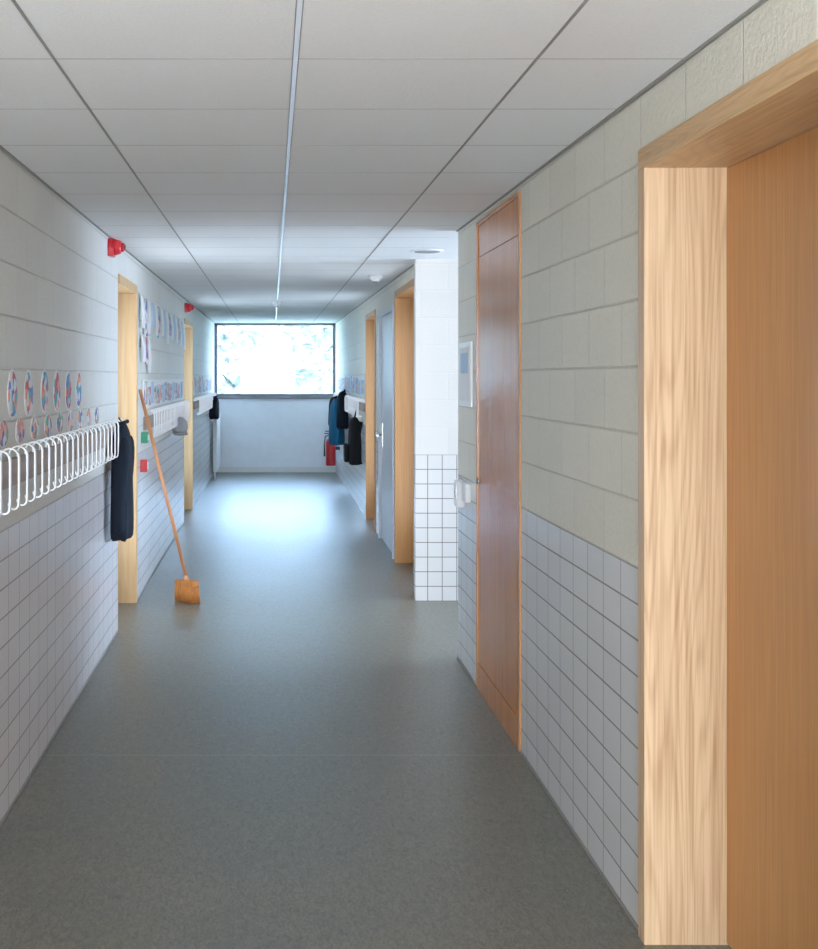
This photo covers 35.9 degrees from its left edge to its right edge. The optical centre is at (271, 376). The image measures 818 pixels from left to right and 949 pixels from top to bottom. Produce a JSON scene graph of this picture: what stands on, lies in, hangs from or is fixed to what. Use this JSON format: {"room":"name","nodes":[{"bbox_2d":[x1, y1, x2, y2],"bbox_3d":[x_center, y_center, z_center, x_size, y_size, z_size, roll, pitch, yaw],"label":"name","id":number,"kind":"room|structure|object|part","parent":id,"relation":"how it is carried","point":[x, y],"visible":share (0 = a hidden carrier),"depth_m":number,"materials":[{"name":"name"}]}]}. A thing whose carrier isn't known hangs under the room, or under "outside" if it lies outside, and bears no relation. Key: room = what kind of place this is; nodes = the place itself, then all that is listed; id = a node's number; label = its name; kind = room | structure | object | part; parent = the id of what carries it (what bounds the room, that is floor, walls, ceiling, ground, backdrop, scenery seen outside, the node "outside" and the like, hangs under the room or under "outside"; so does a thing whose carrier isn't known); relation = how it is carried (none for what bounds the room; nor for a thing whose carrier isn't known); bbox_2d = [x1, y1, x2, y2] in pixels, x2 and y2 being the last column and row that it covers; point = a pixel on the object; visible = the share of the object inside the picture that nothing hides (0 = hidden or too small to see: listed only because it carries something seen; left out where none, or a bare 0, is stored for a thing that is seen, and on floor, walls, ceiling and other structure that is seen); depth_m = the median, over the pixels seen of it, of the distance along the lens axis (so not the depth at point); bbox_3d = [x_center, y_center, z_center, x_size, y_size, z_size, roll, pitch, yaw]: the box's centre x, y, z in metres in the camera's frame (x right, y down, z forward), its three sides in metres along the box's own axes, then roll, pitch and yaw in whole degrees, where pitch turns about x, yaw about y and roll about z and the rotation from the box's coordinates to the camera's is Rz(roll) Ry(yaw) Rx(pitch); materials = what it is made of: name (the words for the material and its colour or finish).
{"room":"school corridor","nodes":[
{"label":"school corridor","id":0,"kind":"room"},
{"bbox_2d":[0,149,213,820],"bbox_3d":[-1.135,0.225,9.000,0.330,2.750,24.000,0,0,0],"label":"wall","id":1,"kind":"structure","parent":0,"point":[59,280],"depth_m":5.73,"materials":[{"name":"tile"}]},
{"bbox_2d":[7,369,80,418],"bbox_3d":[-0.967,0.063,5.455,0.004,0.191,1.766,0,0,0],"label":"stickers","id":2,"kind":"object","parent":1,"relation":"attached to","point":[12,383],"visible":1,"depth_m":5.27,"materials":[{"name":"paper"}]},
{"bbox_2d":[0,406,98,447],"bbox_3d":[-0.967,0.208,5.700,0.004,0.114,2.570,0,0,0],"label":"stickers","id":3,"kind":"object","parent":1,"relation":"attached to","point":[19,429],"visible":0.98,"depth_m":5.33,"materials":[{"name":"paper"}]},
{"bbox_2d":[0,418,123,516],"bbox_3d":[-0.929,0.359,5.650,0.081,0.221,4.100,0,0,0],"label":"coat rack","id":4,"kind":"object","parent":1,"relation":"attached to","point":[18,469],"visible":0.96,"depth_m":5.25,"materials":[{"name":"white metal"}]},
{"bbox_3d":[-0.959,0.350,5.650,0.022,0.100,4.100,0,0,0],"label":"rail","id":5,"kind":"part","parent":4,"relation":"part of","materials":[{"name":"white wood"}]},
{"bbox_2d":[110,417,134,541],"bbox_3d":[-0.891,0.603,7.420,0.132,0.732,0.391,0,0,0],"label":"jacket","id":6,"kind":"object","parent":4,"relation":"hanging from","point":[122,467],"visible":0.89,"depth_m":7.28,"materials":[{"name":"blue fabric"}]},
{"bbox_2d":[0,473,213,826],"bbox_3d":[-0.968,1.594,8.990,0.004,0.012,23.980,0,0,0],"label":"baseboard","id":7,"kind":"structure","parent":1,"relation":"attached to","point":[92,672],"depth_m":5.85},
{"bbox_2d":[107,238,125,257],"bbox_3d":[-0.920,-0.769,7.420,0.100,0.111,0.112,0,0,0],"label":"fire alarm sounder","id":8,"kind":"object","parent":1,"relation":"attached to","point":[115,247],"visible":1,"depth_m":7.38,"materials":[{"name":"red plastic"}]},
{"bbox_2d":[118,274,137,602],"bbox_3d":[-1.099,0.475,8.390,0.282,2.250,1.040,0,0,0],"label":"frame","id":9,"kind":"object","parent":1,"relation":"attached to","point":[127,290],"visible":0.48,"depth_m":8.85,"materials":[{"name":"brown wood"}]},
{"bbox_2d":[140,459,147,471],"bbox_3d":[-0.944,0.655,9.250,0.053,0.090,0.100,0,0,0],"label":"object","id":10,"kind":"object","parent":1,"relation":"attached to","point":[143,462],"visible":1,"depth_m":9.20,"materials":[{"name":"red plastic"}]},
{"bbox_2d":[141,432,148,442],"bbox_3d":[-0.944,0.450,9.300,0.053,0.080,0.100,0,0,0],"label":"box","id":11,"kind":"object","parent":1,"relation":"attached to","point":[144,435],"visible":0.98,"depth_m":9.25,"materials":[{"name":"green plastic"}]},
{"bbox_2d":[141,334,151,372],"bbox_3d":[-0.944,-0.172,9.440,0.021,0.282,0.780,0,0,0],"label":"drawings","id":12,"kind":"object","parent":1,"relation":"attached to","point":[145,350],"visible":1,"depth_m":9.46,"materials":[{"name":"white paper"}]},
{"bbox_2d":[142,379,183,408],"bbox_3d":[-0.963,0.130,11.450,0.014,0.220,4.300,0,0,0],"label":"display board","id":13,"kind":"object","parent":1,"relation":"attached to","point":[156,392],"visible":0.98,"depth_m":10.84,"materials":[{"name":"paper"}]},
{"bbox_2d":[141,294,185,348],"bbox_3d":[-0.946,-0.451,11.310,0.026,0.305,4.620,0,0,0],"label":"drawings","id":14,"kind":"object","parent":1,"relation":"attached to","point":[145,308],"visible":1,"depth_m":10.74,"materials":[{"name":"white paper"}]},
{"bbox_2d":[143,400,189,437],"bbox_3d":[-0.880,0.406,11.510,0.180,0.313,4.180,0,0,0],"label":"coat rack","id":15,"kind":"object","parent":1,"relation":"attached to","point":[157,418],"depth_m":11.42,"materials":[{"name":"white metal"}]},
{"bbox_3d":[-0.959,0.350,11.510,0.022,0.100,4.180,0,0,0],"label":"rail","id":16,"kind":"part","parent":15,"relation":"part of","materials":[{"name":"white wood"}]},
{"bbox_3d":[-0.875,0.451,11.829,0.170,0.223,0.285,0,0,0],"label":"hanging cap","id":17,"kind":"part","parent":15,"relation":"part of","materials":[{"name":"grey fabric"}]},
{"bbox_2d":[184,318,192,508],"bbox_3d":[-1.099,0.475,14.480,0.282,2.250,1.360,0,0,0],"label":"frame","id":18,"kind":"object","parent":1,"relation":"attached to","point":[188,352],"visible":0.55,"depth_m":15.10,"materials":[{"name":"brown wood"}]},
{"bbox_2d":[184,303,193,312],"bbox_3d":[-0.920,-0.769,13.900,0.100,0.111,0.112,0,0,0],"label":"fire alarm sounder","id":19,"kind":"object","parent":1,"relation":"attached to","point":[188,307],"visible":1,"depth_m":13.86,"materials":[{"name":"red plastic"}]},
{"bbox_2d":[193,375,212,395],"bbox_3d":[-0.963,0.105,17.775,0.014,0.250,4.850,0,0,0],"label":"display board","id":20,"kind":"object","parent":1,"relation":"attached to","point":[201,384],"visible":1,"depth_m":17.20,"materials":[{"name":"paper"}]},
{"bbox_2d":[193,393,216,414],"bbox_3d":[-0.929,0.359,17.775,0.081,0.221,4.850,0,0,0],"label":"coat rack","id":21,"kind":"object","parent":1,"relation":"attached to","point":[201,403],"visible":0.91,"depth_m":16.32,"materials":[{"name":"white metal"}]},
{"bbox_3d":[-0.959,0.350,17.775,0.022,0.100,4.850,0,0,0],"label":"rail","id":22,"kind":"part","parent":21,"relation":"part of","materials":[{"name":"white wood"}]},
{"bbox_2d":[209,395,219,418],"bbox_3d":[-0.880,0.455,19.000,0.164,0.375,0.434,0,0,0],"label":"coat","id":23,"kind":"object","parent":21,"relation":"hanging from","point":[214,413],"visible":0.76,"depth_m":18.84,"materials":[{"name":"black fabric"}]},
{"bbox_2d":[211,417,219,479],"bbox_3d":[-0.915,1.100,20.144,0.110,1.000,1.412,0,0,0],"label":"radiator","id":24,"kind":"object","parent":1,"relation":"attached to","point":[216,422],"visible":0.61,"depth_m":19.50,"materials":[{"name":"white metal"}]},
{"bbox_3d":[-0.890,1.040,20.175,0.060,0.880,1.350,0,0,0],"label":"panel","id":25,"kind":"part","parent":24,"relation":"part of","materials":[{"name":"white metal"}]},
{"bbox_2d":[219,399,335,466],"bbox_3d":[0.050,0.175,21.125,2.700,2.850,0.250,0,0,0],"label":"wall","id":26,"kind":"structure","parent":0,"point":[253,432],"depth_m":21.00,"materials":[{"name":"paint"}]},
{"bbox_2d":[214,323,335,398],"bbox_3d":[0.050,-0.268,21.030,2.040,1.276,0.140,0,0,0],"label":"window","id":27,"kind":"structure","parent":26,"relation":"in","point":[252,357],"depth_m":21.05,"materials":[{"name":"clear glass"}]},
{"bbox_2d":[217,467,335,471],"bbox_3d":[0.050,1.555,20.992,2.038,0.090,0.014,0,0,0],"label":"baseboard","id":28,"kind":"structure","parent":26,"relation":"attached to","point":[221,469],"depth_m":20.99,"materials":[{"name":"white paint"}]},
{"bbox_2d":[0,472,730,948],"bbox_3d":[1.300,1.660,9.000,5.800,0.120,24.600,0,0,0],"label":"floor","id":29,"kind":"structure","parent":0,"point":[302,754],"depth_m":4.91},
{"bbox_2d":[139,389,200,604],"bbox_3d":[-0.715,0.843,8.955,0.509,1.511,0.142,0,0,31],"label":"broom","id":30,"kind":"object","parent":29,"relation":"on","point":[186,590],"visible":1,"depth_m":8.92,"materials":[{"name":"brown wood"}]},
{"bbox_3d":[-0.776,0.780,8.964,0.401,1.385,0.025,0,0,21],"label":"handle","id":31,"kind":"part","parent":30,"relation":"part of","materials":[{"name":"brown wood"}]},
{"bbox_2d":[476,190,520,751],"bbox_3d":[1.210,0.403,5.890,0.340,2.395,1.130,0,0,0],"label":"door","id":32,"kind":"structure","parent":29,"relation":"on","point":[498,234],"depth_m":5.88,"materials":[{"name":"brown wood"}]},
{"bbox_2d":[336,266,413,534],"bbox_3d":[1.235,0.225,15.000,0.330,2.750,12.000,0,0,0],"label":"wall","id":33,"kind":"structure","parent":0,"point":[351,329],"depth_m":15.46,"materials":[{"name":"tile"}]},
{"bbox_2d":[324,431,339,465],"bbox_3d":[0.943,1.125,19.750,0.255,0.550,0.160,0,0,0],"label":"fire extinguisher","id":34,"kind":"object","parent":33,"relation":"attached to","point":[330,455],"visible":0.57,"depth_m":19.69,"materials":[{"name":"red metal"}]},
{"bbox_2d":[333,392,365,417],"bbox_3d":[1.030,0.359,17.300,0.081,0.221,6.000,0,0,0],"label":"coat rack","id":35,"kind":"object","parent":33,"relation":"attached to","point":[353,402],"visible":0.62,"depth_m":15.40,"materials":[{"name":"white metal"}]},
{"bbox_2d":[328,395,337,425],"bbox_3d":[0.962,0.509,18.998,0.214,0.484,0.378,0,0,17],"label":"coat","id":36,"kind":"object","parent":35,"relation":"hanging from","point":[334,397],"visible":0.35,"depth_m":18.95,"materials":[{"name":"black fabric"}]},
{"bbox_2d":[329,399,344,445],"bbox_3d":[0.944,0.643,18.300,0.236,0.712,0.463,0,0,0],"label":"coat","id":37,"kind":"object","parent":35,"relation":"hanging from","point":[336,436],"visible":0.62,"depth_m":18.16,"materials":[{"name":"blue fabric"}]},
{"bbox_2d":[336,389,348,428],"bbox_3d":[0.973,0.444,17.300,0.165,0.552,0.419,0,0,0],"label":"coat","id":38,"kind":"object","parent":35,"relation":"hanging from","point":[342,422],"visible":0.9,"depth_m":17.16,"materials":[{"name":"blue fabric"}]},
{"bbox_2d":[343,411,362,464],"bbox_3d":[0.957,0.663,14.750,0.218,0.752,0.349,0,0,0],"label":"backpack","id":39,"kind":"object","parent":35,"relation":"hanging from","point":[352,451],"visible":0.98,"depth_m":14.62,"materials":[{"name":"black fabric"}]},
{"bbox_3d":[1.059,0.350,17.300,0.022,0.100,6.000,0,0,0],"label":"rail","id":40,"kind":"part","parent":35,"relation":"part of","materials":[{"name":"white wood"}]},
{"bbox_2d":[337,375,365,396],"bbox_3d":[1.063,0.105,17.250,0.014,0.250,5.900,0,0,0],"label":"display board","id":41,"kind":"object","parent":33,"relation":"attached to","point":[354,384],"visible":0.97,"depth_m":16.20,"materials":[{"name":"paper"}]},
{"bbox_2d":[366,309,375,531],"bbox_3d":[1.199,0.450,13.515,0.282,2.300,1.250,0,0,0],"label":"frame","id":42,"kind":"object","parent":33,"relation":"attached to","point":[370,317],"visible":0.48,"depth_m":14.08,"materials":[{"name":"brown wood"}]},
{"bbox_2d":[375,312,391,551],"bbox_3d":[1.073,0.502,11.715,0.115,2.179,1.364,0,0,0],"label":"leaf","id":43,"kind":"object","parent":33,"relation":"attached to","point":[386,321],"depth_m":11.84,"materials":[{"name":"white paint"}]},
{"bbox_3d":[1.050,0.575,12.215,0.071,0.250,0.170,0,0,0],"label":"handle","id":44,"kind":"part","parent":43,"relation":"part of","materials":[{"name":"silver metal"}]},
{"bbox_2d":[378,304,393,558],"bbox_3d":[1.124,0.480,11.715,0.132,2.240,1.470,0,0,0],"label":"frame","id":45,"kind":"object","parent":33,"relation":"attached to","point":[386,311],"visible":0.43,"depth_m":12.40,"materials":[{"name":"grey metal"}]},
{"bbox_2d":[394,278,413,562],"bbox_3d":[1.199,0.430,10.045,0.282,2.340,1.530,0,0,0],"label":"frame","id":46,"kind":"object","parent":33,"relation":"attached to","point":[403,296],"visible":0.37,"depth_m":10.75,"materials":[{"name":"brown wood"}]},
{"bbox_2d":[0,0,759,322],"bbox_3d":[1.350,-0.917,8.900,5.700,0.278,24.200,0,0,0],"label":"ceiling","id":47,"kind":"structure","parent":0,"point":[194,95],"depth_m":3.85,"materials":[{"name":"tile"}]},
{"bbox_2d":[272,302,281,306],"bbox_3d":[0.060,-0.844,14.500,0.120,0.056,0.120,0,0,0],"label":"smoke detector","id":48,"kind":"object","parent":47,"relation":"attached to","point":[276,304],"visible":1,"depth_m":14.46,"materials":[{"name":"white paint"}]},
{"bbox_2d":[368,275,382,282],"bbox_3d":[0.870,-0.823,10.500,0.120,0.056,0.120,0,0,0],"label":"sensor","id":49,"kind":"object","parent":47,"relation":"attached to","point":[374,278],"visible":1,"depth_m":10.46,"materials":[{"name":"white paint"}]},
{"bbox_2d":[0,0,767,322],"bbox_3d":[0.050,-0.840,9.000,2.040,0.132,24.000,0,0,0],"label":"grid","id":50,"kind":"object","parent":47,"relation":"attached to","point":[299,3],"visible":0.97,"depth_m":3.92,"materials":[{"name":"metal"}]},
{"bbox_2d":[411,249,443,252],"bbox_3d":[1.030,-0.834,8.300,0.220,0.010,0.220,0,0,0],"label":"recessed light","id":51,"kind":"object","parent":47,"relation":"in","point":[417,250],"visible":1,"depth_m":8.26,"materials":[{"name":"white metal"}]},
{"bbox_2d":[414,259,457,600],"bbox_3d":[2.562,0.225,8.980,3.075,2.750,0.100,0,0,0],"label":"wall pier","id":52,"kind":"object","parent":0,"point":[435,280],"visible":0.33,"depth_m":8.93,"materials":[{"name":"paint"}]},
{"bbox_2d":[458,0,817,924],"bbox_3d":[1.230,0.225,2.060,0.340,2.750,10.120,0,0,0],"label":"wall","id":53,"kind":"structure","parent":0,"point":[579,212],"depth_m":4.25,"materials":[{"name":"tile"}]},
{"bbox_2d":[454,479,470,507],"bbox_3d":[1.036,0.645,6.820,0.047,0.150,0.320,0,0,0],"label":"wall dispenser","id":54,"kind":"object","parent":53,"relation":"attached to","point":[462,490],"visible":1,"depth_m":6.86,"materials":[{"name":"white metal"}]},
{"bbox_2d":[459,341,472,406],"bbox_3d":[1.053,-0.015,6.810,0.014,0.350,0.420,0,0,0],"label":"framed notice","id":55,"kind":"object","parent":53,"relation":"attached to","point":[465,348],"visible":1,"depth_m":6.74,"materials":[{"name":"white paper"}]},
{"bbox_2d":[457,656,637,930],"bbox_3d":[1.058,1.594,5.350,0.004,0.012,3.540,0,0,0],"label":"baseboard","id":56,"kind":"structure","parent":53,"relation":"attached to","point":[459,659],"depth_m":4.32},
{"bbox_2d":[638,39,817,944],"bbox_3d":[1.189,0.475,2.860,0.282,2.250,1.440,0,0,0],"label":"frame","id":57,"kind":"object","parent":53,"relation":"attached to","point":[682,173],"visible":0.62,"depth_m":3.52,"materials":[{"name":"brown wood"}]},
{"bbox_2d":[727,127,817,948],"bbox_3d":[1.302,0.502,2.860,0.045,2.179,1.314,0,0,0],"label":"leaf","id":58,"kind":"object","parent":53,"relation":"attached to","point":[772,194],"visible":1,"depth_m":3.20,"materials":[{"name":"brown wood"}]},
{"label":"outside","id":59,"kind":"structure","parent":0,"visible":0},
{"bbox_3d":[0.000,1.750,70.650,80.000,0.100,98.700,0,0,0],"label":"ground","id":60,"kind":"structure","parent":59,"visible":0},
{"bbox_2d":[241,393,294,393],"bbox_3d":[-0.125,0.325,39.500,1.850,2.750,3.200,0,0,0],"label":"garden shed","id":61,"kind":"object","parent":60,"relation":"on","point":[241,393],"visible":0.03,"depth_m":38.00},
{"bbox_2d":[217,326,331,393],"bbox_3d":[0.000,-1.387,46.059,32.003,6.827,1.654,0,0,0],"label":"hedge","id":62,"kind":"object","parent":60,"relation":"on","point":[217,326],"visible":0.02,"depth_m":46.02,"materials":[{"name":"green plant"}]}
]}

